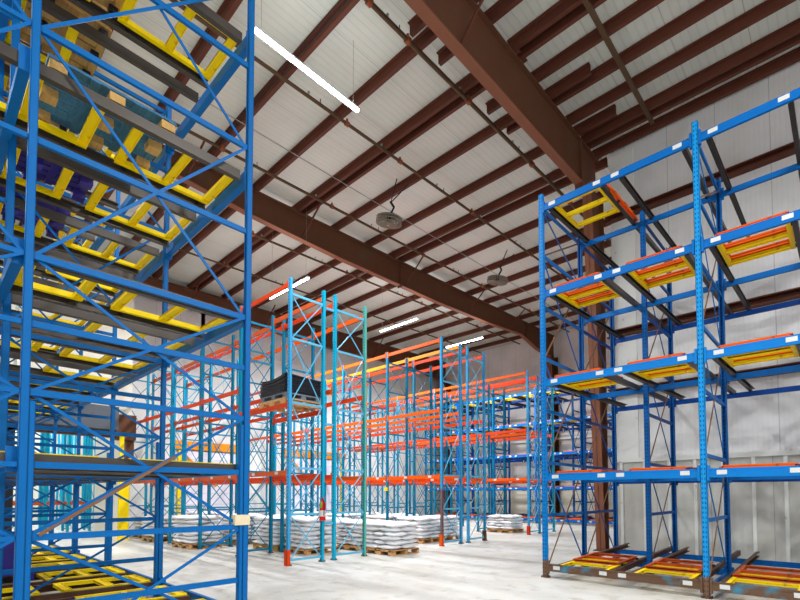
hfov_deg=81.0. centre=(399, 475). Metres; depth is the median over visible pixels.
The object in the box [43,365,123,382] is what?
cart
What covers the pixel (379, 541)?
bag
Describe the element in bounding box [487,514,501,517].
bag
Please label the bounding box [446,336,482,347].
strip light
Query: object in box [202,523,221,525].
bag
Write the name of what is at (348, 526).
bag
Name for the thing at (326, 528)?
bag
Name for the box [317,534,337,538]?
bag
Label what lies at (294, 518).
bag
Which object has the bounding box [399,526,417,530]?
bag
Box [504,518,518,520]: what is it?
bag
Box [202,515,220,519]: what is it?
bag
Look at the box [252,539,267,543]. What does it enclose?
bag
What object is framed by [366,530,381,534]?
bag
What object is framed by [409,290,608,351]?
purlin
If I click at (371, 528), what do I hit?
bag
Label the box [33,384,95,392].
cart
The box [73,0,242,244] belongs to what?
purlin
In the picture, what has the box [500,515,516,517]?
bag
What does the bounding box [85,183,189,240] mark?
cart
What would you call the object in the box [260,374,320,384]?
sheet
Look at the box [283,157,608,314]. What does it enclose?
purlin
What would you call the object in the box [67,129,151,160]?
cart
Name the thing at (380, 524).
bag
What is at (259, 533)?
bag
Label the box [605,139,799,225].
trim
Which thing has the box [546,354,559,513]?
steel column
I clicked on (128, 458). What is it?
cart
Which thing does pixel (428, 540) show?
wooden pallet
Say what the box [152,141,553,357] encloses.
rafter
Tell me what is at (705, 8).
purlin
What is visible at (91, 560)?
cart
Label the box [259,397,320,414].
wooden pallet
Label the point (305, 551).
wooden pallet
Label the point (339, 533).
bag
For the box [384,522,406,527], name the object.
bag
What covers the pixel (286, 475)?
rack
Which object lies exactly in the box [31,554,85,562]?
cart
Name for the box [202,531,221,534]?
bag
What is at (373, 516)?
bags
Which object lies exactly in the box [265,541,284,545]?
bag
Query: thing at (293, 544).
bag
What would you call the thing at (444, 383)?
steel column
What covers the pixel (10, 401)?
cart
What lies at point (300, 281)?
strip light
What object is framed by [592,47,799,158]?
purlin
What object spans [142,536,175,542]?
wooden pallet
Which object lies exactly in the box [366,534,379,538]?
bag
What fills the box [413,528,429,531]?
bag
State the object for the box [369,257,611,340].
purlin
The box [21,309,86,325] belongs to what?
cart
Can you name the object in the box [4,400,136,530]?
portal
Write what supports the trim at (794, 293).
attached to the wall at (769, 422)
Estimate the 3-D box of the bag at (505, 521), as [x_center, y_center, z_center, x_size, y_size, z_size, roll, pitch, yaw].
[4.516,1.935,19.572,0.620,0.141,0.415,0,-2,39]
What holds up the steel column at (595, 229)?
on the floor
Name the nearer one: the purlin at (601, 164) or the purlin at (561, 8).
the purlin at (561, 8)
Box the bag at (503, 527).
[500,526,515,528]
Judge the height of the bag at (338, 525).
0.143 m
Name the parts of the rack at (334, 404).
post, post, post, post, post, post, post, post, post, post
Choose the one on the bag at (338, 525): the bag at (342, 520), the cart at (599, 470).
the bag at (342, 520)
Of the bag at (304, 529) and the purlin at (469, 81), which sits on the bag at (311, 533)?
the bag at (304, 529)
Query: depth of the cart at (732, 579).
7.28 m
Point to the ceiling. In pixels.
(289, 116)
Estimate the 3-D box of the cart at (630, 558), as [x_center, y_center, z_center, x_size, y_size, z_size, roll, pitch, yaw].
[4.184,1.686,9.519,0.967,0.089,1.126,-2,-1,44]
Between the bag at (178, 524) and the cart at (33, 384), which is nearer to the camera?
the cart at (33, 384)
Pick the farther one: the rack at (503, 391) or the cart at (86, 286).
the rack at (503, 391)
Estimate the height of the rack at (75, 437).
6.210 m
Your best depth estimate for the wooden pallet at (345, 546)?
13.47 m
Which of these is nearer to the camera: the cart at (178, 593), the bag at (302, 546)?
the cart at (178, 593)
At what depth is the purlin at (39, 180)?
14.74 m
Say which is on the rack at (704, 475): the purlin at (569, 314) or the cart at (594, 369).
the cart at (594, 369)
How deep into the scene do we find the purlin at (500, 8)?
9.69 m
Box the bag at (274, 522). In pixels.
[268,520,285,524]
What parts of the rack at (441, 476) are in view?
post, post, post, post, post, post, post, post, post, post, post, post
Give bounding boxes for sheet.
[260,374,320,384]
[260,379,320,388]
[260,381,320,390]
[260,383,320,392]
[260,385,320,394]
[260,388,320,395]
[260,390,320,397]
[261,372,320,382]
[261,377,320,386]
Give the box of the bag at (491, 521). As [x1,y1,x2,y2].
[487,520,499,522]
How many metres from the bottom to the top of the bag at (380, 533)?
0.140 m
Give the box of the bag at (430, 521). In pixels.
[427,520,439,523]
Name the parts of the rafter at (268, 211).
splice plate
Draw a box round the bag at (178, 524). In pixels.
[172,523,183,526]
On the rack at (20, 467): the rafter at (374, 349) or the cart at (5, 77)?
the cart at (5, 77)
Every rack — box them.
[0,0,254,599]
[13,433,73,525]
[13,433,89,528]
[13,433,92,531]
[38,433,95,519]
[129,277,333,565]
[164,295,366,559]
[249,336,467,545]
[273,346,487,542]
[337,370,541,534]
[353,378,555,531]
[427,387,612,523]
[538,87,799,599]
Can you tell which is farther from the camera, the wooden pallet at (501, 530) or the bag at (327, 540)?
the wooden pallet at (501, 530)
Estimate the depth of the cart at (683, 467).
7.73 m
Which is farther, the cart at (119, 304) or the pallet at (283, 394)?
the pallet at (283, 394)
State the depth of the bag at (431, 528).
15.62 m
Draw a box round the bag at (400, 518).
[396,516,411,519]
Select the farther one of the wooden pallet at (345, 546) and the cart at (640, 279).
the wooden pallet at (345, 546)
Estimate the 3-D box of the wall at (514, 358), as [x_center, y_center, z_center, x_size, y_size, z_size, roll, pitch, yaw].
[10.015,-3.291,30.788,18.220,12.185,0.230,-2,-3,44]
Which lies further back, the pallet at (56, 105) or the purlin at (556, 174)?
the purlin at (556, 174)
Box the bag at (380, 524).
[372,522,388,526]
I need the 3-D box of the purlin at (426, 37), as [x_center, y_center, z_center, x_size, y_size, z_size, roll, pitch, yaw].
[-4.922,-9.344,15.431,17.900,0.215,0.170,-2,-3,44]
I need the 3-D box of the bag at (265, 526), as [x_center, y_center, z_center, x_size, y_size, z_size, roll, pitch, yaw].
[-3.605,1.461,13.427,0.620,0.136,0.415,-2,-3,40]
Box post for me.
[113,436,131,540]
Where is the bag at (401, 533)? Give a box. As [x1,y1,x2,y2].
[384,531,408,536]
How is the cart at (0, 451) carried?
on the rack at (20, 467)
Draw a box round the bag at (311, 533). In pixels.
[299,531,325,535]
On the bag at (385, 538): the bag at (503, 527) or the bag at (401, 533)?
the bag at (401, 533)
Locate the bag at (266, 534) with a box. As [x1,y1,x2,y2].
[264,533,285,536]
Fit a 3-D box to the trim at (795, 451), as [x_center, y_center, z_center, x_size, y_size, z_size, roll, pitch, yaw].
[12.232,-0.662,7.631,16.780,0.120,0.120,-2,-3,44]
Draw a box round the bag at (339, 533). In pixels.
[336,532,347,535]
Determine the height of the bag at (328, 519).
0.139 m
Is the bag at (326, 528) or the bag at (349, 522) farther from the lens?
the bag at (349, 522)
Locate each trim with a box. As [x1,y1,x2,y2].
[448,433,611,448]
[462,365,610,394]
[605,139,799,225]
[607,287,799,339]
[608,361,799,396]
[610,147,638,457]
[617,449,799,462]
[620,455,790,561]
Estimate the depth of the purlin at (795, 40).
11.55 m
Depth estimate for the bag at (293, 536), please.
12.86 m
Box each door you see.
[175,440,235,515]
[285,449,345,512]
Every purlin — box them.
[19,28,112,225]
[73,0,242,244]
[119,0,359,259]
[151,0,479,278]
[187,49,520,288]
[194,58,527,290]
[221,62,591,298]
[254,104,616,307]
[273,157,601,313]
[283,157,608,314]
[305,191,603,322]
[340,219,609,328]
[352,239,610,335]
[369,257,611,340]
[384,295,538,345]
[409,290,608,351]
[419,301,608,354]
[438,311,609,359]
[507,0,732,134]
[565,0,795,124]
[580,18,799,143]
[587,34,799,148]
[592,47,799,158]
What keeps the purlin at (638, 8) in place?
on the rafter at (462, 26)
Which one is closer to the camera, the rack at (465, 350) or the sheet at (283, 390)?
the sheet at (283, 390)
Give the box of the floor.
[2,518,799,599]
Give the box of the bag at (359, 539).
[351,537,367,541]
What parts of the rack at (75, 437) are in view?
post, post, post, post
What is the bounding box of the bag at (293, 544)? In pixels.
[284,542,299,546]
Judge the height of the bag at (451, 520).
0.148 m
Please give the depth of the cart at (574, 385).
9.40 m
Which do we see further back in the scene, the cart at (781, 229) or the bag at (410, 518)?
the bag at (410, 518)
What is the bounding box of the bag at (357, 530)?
[353,529,361,533]
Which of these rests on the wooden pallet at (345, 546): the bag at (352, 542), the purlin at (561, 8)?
the bag at (352, 542)
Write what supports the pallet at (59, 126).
on the cart at (5, 77)
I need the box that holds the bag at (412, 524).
[400,521,419,526]
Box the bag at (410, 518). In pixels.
[406,517,418,520]
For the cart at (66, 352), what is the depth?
7.55 m
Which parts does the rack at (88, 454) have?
post, post, post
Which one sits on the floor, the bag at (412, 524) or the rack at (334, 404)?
the rack at (334, 404)
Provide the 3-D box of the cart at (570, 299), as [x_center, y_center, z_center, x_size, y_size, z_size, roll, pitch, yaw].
[3.736,-3.598,9.255,0.978,0.089,1.126,-2,-1,44]
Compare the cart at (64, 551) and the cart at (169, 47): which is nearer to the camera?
the cart at (169, 47)
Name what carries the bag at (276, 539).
on the bag at (274, 543)
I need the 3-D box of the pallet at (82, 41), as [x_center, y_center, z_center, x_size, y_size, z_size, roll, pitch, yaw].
[-4.412,-5.576,5.782,0.980,0.125,1.250,-2,-3,44]
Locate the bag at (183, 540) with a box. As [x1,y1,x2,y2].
[180,539,197,543]
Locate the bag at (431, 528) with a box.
[427,527,439,530]
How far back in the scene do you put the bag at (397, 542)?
12.29 m
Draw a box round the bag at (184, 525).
[181,524,197,526]
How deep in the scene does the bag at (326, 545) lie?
12.76 m
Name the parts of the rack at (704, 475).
post, post, lane rail, lane rail, lane rail, lane rail, post, lane rail, lane rail, lane rail, lane rail, post, lane rail, lane rail, lane rail, lane rail, post, post, lane rail, lane rail, lane rail, lane rail, post, lane rail, lane rail, lane rail, lane rail, lane rail, lane rail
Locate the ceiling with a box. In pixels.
[0,0,799,360]
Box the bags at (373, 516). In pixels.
[133,511,418,539]
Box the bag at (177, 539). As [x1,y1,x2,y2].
[172,538,183,542]
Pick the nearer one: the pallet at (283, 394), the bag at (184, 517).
the pallet at (283, 394)
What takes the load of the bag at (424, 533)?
on the bag at (420, 536)
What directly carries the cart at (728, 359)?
on the rack at (704, 475)
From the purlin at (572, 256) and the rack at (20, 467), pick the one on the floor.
the rack at (20, 467)
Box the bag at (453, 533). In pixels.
[448,532,458,535]
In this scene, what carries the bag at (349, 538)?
on the bag at (339, 541)
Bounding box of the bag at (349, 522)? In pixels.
[342,520,361,524]
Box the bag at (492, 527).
[487,525,500,528]
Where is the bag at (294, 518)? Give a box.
[284,517,300,521]
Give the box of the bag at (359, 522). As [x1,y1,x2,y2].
[351,520,370,524]
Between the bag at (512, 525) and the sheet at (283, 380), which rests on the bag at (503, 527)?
the bag at (512, 525)
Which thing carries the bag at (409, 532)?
on the bag at (405, 537)
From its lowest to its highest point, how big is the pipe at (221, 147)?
1.077 m
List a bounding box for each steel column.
[439,381,450,512]
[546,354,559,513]
[582,181,608,550]
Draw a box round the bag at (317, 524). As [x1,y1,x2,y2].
[300,522,326,526]
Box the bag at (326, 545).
[315,543,338,547]
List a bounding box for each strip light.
[255,0,359,112]
[269,207,309,299]
[379,317,417,331]
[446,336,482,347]
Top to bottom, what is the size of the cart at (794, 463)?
0.089 m
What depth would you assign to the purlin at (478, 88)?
13.95 m
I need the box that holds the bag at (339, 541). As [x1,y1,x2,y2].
[336,539,348,543]
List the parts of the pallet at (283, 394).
frame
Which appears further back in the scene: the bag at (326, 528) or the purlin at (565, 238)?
the purlin at (565, 238)
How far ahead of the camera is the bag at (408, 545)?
12.57 m
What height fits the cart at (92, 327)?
0.089 m
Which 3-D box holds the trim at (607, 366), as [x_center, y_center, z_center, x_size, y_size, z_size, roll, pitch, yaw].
[9.901,-6.501,30.794,18.220,0.160,0.160,-2,-3,44]
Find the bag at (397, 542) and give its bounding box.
[384,540,408,544]
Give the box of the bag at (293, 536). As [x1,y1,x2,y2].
[284,534,299,538]
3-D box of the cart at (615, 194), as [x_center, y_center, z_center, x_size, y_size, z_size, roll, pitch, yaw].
[4.307,-5.364,9.167,1.132,0.538,0.325,2,-3,-45]
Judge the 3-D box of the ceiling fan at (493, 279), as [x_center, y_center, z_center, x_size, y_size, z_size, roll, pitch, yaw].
[4.023,-8.266,18.836,0.825,1.123,1.145,1,-3,-33]
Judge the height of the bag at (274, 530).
0.144 m
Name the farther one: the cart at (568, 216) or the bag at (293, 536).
the bag at (293, 536)
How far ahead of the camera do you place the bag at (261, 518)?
13.71 m
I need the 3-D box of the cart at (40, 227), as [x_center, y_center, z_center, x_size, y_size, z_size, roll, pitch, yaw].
[-5.590,-3.694,6.473,0.891,0.089,1.126,-2,-3,44]
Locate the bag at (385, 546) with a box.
[377,544,402,549]
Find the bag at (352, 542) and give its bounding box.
[347,540,367,545]
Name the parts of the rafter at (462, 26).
splice plate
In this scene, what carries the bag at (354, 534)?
on the bag at (359, 539)
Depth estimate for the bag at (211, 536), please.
14.13 m
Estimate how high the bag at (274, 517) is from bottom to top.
0.143 m
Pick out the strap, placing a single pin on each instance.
(587, 3)
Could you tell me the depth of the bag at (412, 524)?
12.72 m
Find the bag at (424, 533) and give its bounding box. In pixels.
[416,531,433,535]
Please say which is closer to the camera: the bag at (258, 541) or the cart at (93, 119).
the cart at (93, 119)
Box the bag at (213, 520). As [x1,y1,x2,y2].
[207,519,220,522]
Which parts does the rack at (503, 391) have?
post, post, post, post, post, post, post, post, post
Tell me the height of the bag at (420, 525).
0.139 m
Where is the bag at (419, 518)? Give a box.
[413,517,433,520]
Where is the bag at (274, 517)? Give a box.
[265,516,279,519]
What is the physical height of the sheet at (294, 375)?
0.128 m
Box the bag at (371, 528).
[366,526,380,530]
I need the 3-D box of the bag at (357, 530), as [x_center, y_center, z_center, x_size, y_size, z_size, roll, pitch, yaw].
[-1.037,1.582,13.469,0.415,0.143,0.620,-2,-3,36]
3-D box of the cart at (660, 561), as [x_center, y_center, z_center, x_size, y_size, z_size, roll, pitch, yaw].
[5.140,1.650,8.609,0.946,0.089,1.126,-2,-1,44]
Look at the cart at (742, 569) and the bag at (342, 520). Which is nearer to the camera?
the cart at (742, 569)
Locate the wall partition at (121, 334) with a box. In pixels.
[0,266,133,537]
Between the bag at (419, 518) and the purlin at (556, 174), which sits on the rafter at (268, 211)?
the purlin at (556, 174)
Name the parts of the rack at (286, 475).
post, post, post, post, post, post, post, post, post, post, post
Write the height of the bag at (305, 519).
0.149 m
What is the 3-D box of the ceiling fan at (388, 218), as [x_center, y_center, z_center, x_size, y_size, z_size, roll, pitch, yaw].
[-0.264,-8.427,14.705,0.825,1.123,1.145,1,-3,-33]
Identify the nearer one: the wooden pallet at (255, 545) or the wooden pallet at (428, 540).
the wooden pallet at (255, 545)
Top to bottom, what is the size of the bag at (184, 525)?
0.141 m
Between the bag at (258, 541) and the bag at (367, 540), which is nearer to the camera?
the bag at (367, 540)
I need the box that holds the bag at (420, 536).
[414,535,429,538]
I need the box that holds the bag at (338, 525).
[336,524,348,527]
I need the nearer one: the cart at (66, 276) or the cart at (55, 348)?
the cart at (66, 276)
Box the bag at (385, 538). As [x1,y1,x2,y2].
[377,536,402,540]
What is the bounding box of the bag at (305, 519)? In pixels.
[296,517,318,522]
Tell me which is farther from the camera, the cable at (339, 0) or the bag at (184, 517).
the bag at (184, 517)
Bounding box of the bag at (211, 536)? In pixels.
[206,534,222,537]
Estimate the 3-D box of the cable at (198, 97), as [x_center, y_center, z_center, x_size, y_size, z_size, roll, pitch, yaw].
[-0.046,-8.657,15.592,0.022,0.499,30.001,-2,-3,44]
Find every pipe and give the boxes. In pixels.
[6,32,569,331]
[76,214,481,353]
[169,0,609,310]
[252,231,519,344]
[364,0,610,244]
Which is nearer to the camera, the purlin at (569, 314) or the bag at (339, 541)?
the bag at (339, 541)
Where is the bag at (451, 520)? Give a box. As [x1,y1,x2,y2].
[446,519,458,522]
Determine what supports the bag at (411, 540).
on the bag at (408, 545)
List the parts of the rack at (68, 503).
post, post, post, post, post, post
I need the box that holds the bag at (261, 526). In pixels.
[253,524,268,527]
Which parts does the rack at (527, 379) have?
post, post, post, post, post, post, post, post, post, post, post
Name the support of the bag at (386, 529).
on the bag at (401, 533)
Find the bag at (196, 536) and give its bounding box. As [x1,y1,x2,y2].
[185,535,208,539]
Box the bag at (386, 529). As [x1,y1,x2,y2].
[377,527,402,531]
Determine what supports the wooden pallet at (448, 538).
on the floor
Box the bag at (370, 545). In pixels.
[366,543,383,547]
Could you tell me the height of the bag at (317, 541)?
0.141 m
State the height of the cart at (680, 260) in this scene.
0.089 m
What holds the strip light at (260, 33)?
hanging from the purlin at (227, 9)
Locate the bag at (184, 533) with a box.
[181,532,197,535]
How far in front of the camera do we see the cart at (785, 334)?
7.04 m
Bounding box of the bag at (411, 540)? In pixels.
[406,539,418,542]
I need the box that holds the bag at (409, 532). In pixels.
[403,531,418,534]
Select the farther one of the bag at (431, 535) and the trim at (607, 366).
the trim at (607, 366)
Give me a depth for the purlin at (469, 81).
13.76 m
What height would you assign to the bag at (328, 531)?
0.145 m
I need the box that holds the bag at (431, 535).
[427,534,438,537]
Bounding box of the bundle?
[66,0,109,27]
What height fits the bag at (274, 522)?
0.150 m
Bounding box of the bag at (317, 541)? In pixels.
[300,539,325,544]
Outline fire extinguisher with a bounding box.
[319,497,325,520]
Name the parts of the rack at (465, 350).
post, post, post, post, post, post, post, post, post, post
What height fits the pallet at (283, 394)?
0.130 m
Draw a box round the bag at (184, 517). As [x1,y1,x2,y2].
[181,516,198,519]
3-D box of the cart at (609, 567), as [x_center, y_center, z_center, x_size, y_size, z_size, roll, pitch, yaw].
[3.736,1.728,9.047,0.978,0.089,1.126,-2,-1,44]
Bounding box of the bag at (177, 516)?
[173,515,187,519]
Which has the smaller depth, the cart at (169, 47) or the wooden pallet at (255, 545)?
the cart at (169, 47)
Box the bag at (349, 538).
[341,536,354,540]
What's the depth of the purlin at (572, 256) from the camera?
23.34 m
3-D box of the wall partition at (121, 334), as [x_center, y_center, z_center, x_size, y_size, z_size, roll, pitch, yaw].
[-16.747,-2.492,13.047,3.900,9.200,15.620,-2,-3,44]
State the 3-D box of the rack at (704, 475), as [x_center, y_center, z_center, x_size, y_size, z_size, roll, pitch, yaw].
[7.138,-1.870,7.965,8.103,7.560,4.314,-2,-3,44]
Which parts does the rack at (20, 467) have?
post, post, lane rail, post, lane rail, lane rail, lane rail, lane rail, lane rail, lane rail, lane rail, lane rail, lane rail, lane rail, post, lane rail, lane rail, lane rail, lane rail, lane rail, lane rail, lane rail, lane rail, lane rail, lane rail, lane rail, lane rail, lane rail, lane rail, lane rail, lane rail, lane rail, lane rail, lane rail, lane rail, post, lane rail, lane rail, lane rail, lane rail, lane rail, lane rail, lane rail, lane rail, lane rail, lane rail, lane rail, post, lane rail, lane rail, lane rail, lane rail, lane rail, post, lane rail, lane rail, post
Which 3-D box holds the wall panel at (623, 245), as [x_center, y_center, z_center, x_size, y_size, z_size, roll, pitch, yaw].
[6.418,-4.934,13.406,0.630,8.870,0.030,-2,-3,44]
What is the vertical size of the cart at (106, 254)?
0.089 m
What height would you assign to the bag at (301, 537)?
0.140 m
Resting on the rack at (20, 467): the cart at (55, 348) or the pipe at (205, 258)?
the cart at (55, 348)
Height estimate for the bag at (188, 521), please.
0.140 m
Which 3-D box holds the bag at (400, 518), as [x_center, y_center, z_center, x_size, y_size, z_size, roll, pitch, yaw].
[0.201,1.448,16.005,0.620,0.140,0.415,2,-3,-43]
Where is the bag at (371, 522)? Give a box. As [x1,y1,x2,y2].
[366,521,381,525]
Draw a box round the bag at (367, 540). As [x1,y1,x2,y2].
[366,539,378,542]
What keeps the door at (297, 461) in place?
in the wall at (141, 303)
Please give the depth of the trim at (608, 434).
31.52 m
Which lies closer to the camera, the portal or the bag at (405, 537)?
the bag at (405, 537)
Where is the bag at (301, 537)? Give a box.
[295,535,319,539]
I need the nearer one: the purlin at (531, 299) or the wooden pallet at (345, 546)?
the wooden pallet at (345, 546)
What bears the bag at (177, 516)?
on the bag
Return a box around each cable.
[198,97,577,322]
[211,0,347,149]
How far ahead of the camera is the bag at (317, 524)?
12.46 m
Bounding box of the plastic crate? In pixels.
[3,533,14,569]
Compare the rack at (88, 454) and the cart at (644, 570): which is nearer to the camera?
the cart at (644, 570)
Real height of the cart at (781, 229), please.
0.089 m
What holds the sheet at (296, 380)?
on the sheet at (283, 380)
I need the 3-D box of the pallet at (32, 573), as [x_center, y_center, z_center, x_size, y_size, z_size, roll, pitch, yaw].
[-6.469,1.556,7.217,0.950,0.125,1.200,-2,-3,44]
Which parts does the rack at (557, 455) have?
post, post, post, post, post, post, post, post, lane rail, lane rail, lane rail, post, post, post, lane rail, post, post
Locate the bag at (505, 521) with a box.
[500,520,516,523]
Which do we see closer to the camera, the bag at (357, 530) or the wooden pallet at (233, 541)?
the bag at (357, 530)
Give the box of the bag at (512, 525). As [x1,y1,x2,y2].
[504,523,517,526]
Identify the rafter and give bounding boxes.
[35,243,446,380]
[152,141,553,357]
[404,0,598,192]
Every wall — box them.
[12,313,204,520]
[129,276,439,528]
[443,319,612,517]
[610,61,799,562]
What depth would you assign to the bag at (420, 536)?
15.23 m
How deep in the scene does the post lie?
16.46 m
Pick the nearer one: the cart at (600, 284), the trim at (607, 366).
the cart at (600, 284)
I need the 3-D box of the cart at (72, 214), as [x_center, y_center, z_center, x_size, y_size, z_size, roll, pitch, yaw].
[-6.557,-5.311,9.395,0.891,0.089,1.126,-2,-3,44]
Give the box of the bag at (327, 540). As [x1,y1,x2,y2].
[324,539,337,542]
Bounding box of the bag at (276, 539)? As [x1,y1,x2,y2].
[268,537,285,541]
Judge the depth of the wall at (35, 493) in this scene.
28.33 m
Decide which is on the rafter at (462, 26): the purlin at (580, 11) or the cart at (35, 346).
the purlin at (580, 11)
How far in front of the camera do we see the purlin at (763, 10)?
10.71 m
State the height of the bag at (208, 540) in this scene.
0.143 m
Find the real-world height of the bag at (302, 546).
0.141 m
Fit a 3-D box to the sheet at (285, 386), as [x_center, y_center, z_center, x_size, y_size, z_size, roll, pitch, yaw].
[-2.687,-2.025,11.515,1.100,0.058,1.020,-2,-3,44]
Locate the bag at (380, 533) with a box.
[372,531,386,535]
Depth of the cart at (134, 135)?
5.74 m
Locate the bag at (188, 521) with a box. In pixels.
[185,520,209,523]
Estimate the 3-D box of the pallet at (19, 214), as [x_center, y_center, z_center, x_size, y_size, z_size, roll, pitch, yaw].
[-5.459,-3.802,6.601,0.950,0.125,1.200,-2,-3,44]
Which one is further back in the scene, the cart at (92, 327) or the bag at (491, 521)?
the bag at (491, 521)
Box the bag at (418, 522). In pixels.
[412,521,428,524]
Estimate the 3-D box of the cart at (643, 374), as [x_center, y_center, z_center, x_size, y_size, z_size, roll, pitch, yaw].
[4.691,-1.875,8.276,0.956,0.089,1.126,-2,-1,44]
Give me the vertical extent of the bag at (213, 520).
0.140 m
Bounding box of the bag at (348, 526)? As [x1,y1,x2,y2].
[346,524,366,528]
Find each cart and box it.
[0,79,104,148]
[0,148,73,199]
[0,202,48,237]
[0,265,97,301]
[0,340,43,351]
[0,451,97,456]
[2,585,39,599]
[3,75,7,97]
[5,0,78,62]
[9,400,68,408]
[10,340,60,350]
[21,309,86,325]
[31,550,69,554]
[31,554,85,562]
[31,559,97,566]
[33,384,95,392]
[36,566,124,580]
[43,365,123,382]
[46,269,118,292]
[53,574,150,591]
[54,231,91,247]
[59,347,148,369]
[64,227,153,269]
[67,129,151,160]
[71,212,104,226]
[75,585,186,599]
[83,322,184,349]
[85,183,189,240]
[110,291,226,333]
[114,127,233,204]
[117,0,236,80]
[128,458,232,464]
[553,272,614,303]
[554,186,619,228]
[554,368,622,386]
[555,281,620,308]
[556,469,624,472]
[560,377,617,390]
[560,558,627,569]
[568,518,589,519]
[573,552,638,565]
[607,183,638,222]
[625,245,691,283]
[626,256,694,289]
[627,352,691,375]
[629,466,696,470]
[632,363,697,380]
[634,564,702,578]
[644,558,714,574]
[714,222,796,266]
[715,211,795,260]
[718,333,793,361]
[719,462,799,467]
[721,345,799,367]
[726,573,799,590]
[731,565,799,583]
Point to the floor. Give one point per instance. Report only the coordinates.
(506, 566)
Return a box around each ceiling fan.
[376,178,407,228]
[487,251,513,285]
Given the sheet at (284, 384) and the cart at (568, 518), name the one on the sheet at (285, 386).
the sheet at (284, 384)
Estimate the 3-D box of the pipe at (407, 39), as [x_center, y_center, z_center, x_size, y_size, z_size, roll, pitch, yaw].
[1.886,-9.223,11.696,0.149,1.083,37.002,-2,-3,44]
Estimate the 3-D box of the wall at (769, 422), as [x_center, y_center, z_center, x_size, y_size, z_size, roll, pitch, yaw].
[12.332,-4.000,7.867,16.780,11.810,0.230,-2,-3,44]
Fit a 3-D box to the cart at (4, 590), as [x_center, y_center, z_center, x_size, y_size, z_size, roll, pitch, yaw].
[-5.590,1.632,6.265,0.891,0.089,1.126,-2,-3,44]
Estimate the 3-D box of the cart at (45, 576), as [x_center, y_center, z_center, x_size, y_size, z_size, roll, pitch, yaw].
[-5.558,1.717,8.167,0.956,0.089,1.126,-2,-3,44]
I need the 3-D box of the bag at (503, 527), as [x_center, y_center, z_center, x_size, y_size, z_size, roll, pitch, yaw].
[4.518,2.164,19.571,0.620,0.143,0.415,-1,-3,37]
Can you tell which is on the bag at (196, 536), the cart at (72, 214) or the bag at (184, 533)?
the bag at (184, 533)
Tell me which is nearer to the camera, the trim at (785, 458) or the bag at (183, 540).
the trim at (785, 458)
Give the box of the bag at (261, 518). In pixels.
[254,516,268,520]
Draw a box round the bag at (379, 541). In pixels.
[373,539,385,543]
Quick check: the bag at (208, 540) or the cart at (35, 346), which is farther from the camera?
the bag at (208, 540)
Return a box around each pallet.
[0,0,111,75]
[0,186,70,238]
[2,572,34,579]
[3,61,67,131]
[4,150,93,202]
[38,53,176,169]
[95,0,123,17]
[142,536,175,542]
[172,542,221,549]
[220,538,255,545]
[253,543,291,551]
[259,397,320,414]
[261,392,320,402]
[284,547,337,554]
[336,543,361,550]
[366,547,418,555]
[415,537,438,543]
[433,535,458,540]
[487,528,523,532]
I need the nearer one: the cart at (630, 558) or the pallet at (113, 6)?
the pallet at (113, 6)
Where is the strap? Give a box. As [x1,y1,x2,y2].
[581,0,654,124]
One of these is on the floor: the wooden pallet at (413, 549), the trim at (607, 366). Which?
the wooden pallet at (413, 549)
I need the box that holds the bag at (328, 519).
[317,517,336,521]
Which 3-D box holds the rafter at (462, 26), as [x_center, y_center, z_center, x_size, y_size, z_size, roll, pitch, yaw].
[-2.079,-8.938,5.064,1.130,1.719,23.950,-2,-3,44]
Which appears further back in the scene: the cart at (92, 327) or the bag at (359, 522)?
the bag at (359, 522)
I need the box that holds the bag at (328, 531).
[319,530,338,533]
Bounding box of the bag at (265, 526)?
[263,525,284,528]
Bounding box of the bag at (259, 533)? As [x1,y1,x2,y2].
[252,531,267,535]
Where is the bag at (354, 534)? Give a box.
[346,532,367,536]
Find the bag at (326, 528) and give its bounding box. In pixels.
[315,526,337,530]
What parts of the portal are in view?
casing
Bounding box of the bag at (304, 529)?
[295,526,317,531]
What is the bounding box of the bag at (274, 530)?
[273,528,285,532]
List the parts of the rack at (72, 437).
post, post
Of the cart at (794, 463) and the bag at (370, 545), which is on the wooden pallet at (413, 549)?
the bag at (370, 545)
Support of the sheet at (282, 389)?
on the sheet at (283, 390)
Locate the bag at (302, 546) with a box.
[295,543,319,548]
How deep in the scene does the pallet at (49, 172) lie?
6.01 m
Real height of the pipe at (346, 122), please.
1.077 m
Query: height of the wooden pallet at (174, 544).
0.140 m
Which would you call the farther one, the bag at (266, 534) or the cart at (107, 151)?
the bag at (266, 534)
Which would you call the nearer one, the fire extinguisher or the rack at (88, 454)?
the fire extinguisher
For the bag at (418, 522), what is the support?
on the bag at (420, 525)
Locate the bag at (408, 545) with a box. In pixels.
[400,543,417,548]
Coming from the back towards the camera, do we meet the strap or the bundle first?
the strap
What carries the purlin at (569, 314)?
on the rafter at (268, 211)
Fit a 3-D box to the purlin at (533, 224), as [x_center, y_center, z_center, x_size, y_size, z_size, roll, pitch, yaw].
[0.908,-9.316,21.551,17.900,0.215,0.170,-2,-3,44]
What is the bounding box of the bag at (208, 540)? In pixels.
[202,538,220,542]
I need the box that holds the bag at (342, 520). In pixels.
[336,519,350,523]
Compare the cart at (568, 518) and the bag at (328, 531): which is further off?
the cart at (568, 518)
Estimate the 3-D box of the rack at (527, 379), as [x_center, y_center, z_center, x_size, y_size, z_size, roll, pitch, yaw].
[1.157,-0.783,23.219,12.136,6.580,1.280,-2,-3,44]
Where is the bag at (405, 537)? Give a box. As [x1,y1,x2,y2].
[400,535,418,539]
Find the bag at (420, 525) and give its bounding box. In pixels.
[415,524,432,527]
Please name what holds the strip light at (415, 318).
hanging from the ceiling
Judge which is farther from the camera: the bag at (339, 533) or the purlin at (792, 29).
the bag at (339, 533)
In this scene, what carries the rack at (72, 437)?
on the floor
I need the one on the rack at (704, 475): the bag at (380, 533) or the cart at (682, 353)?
the cart at (682, 353)

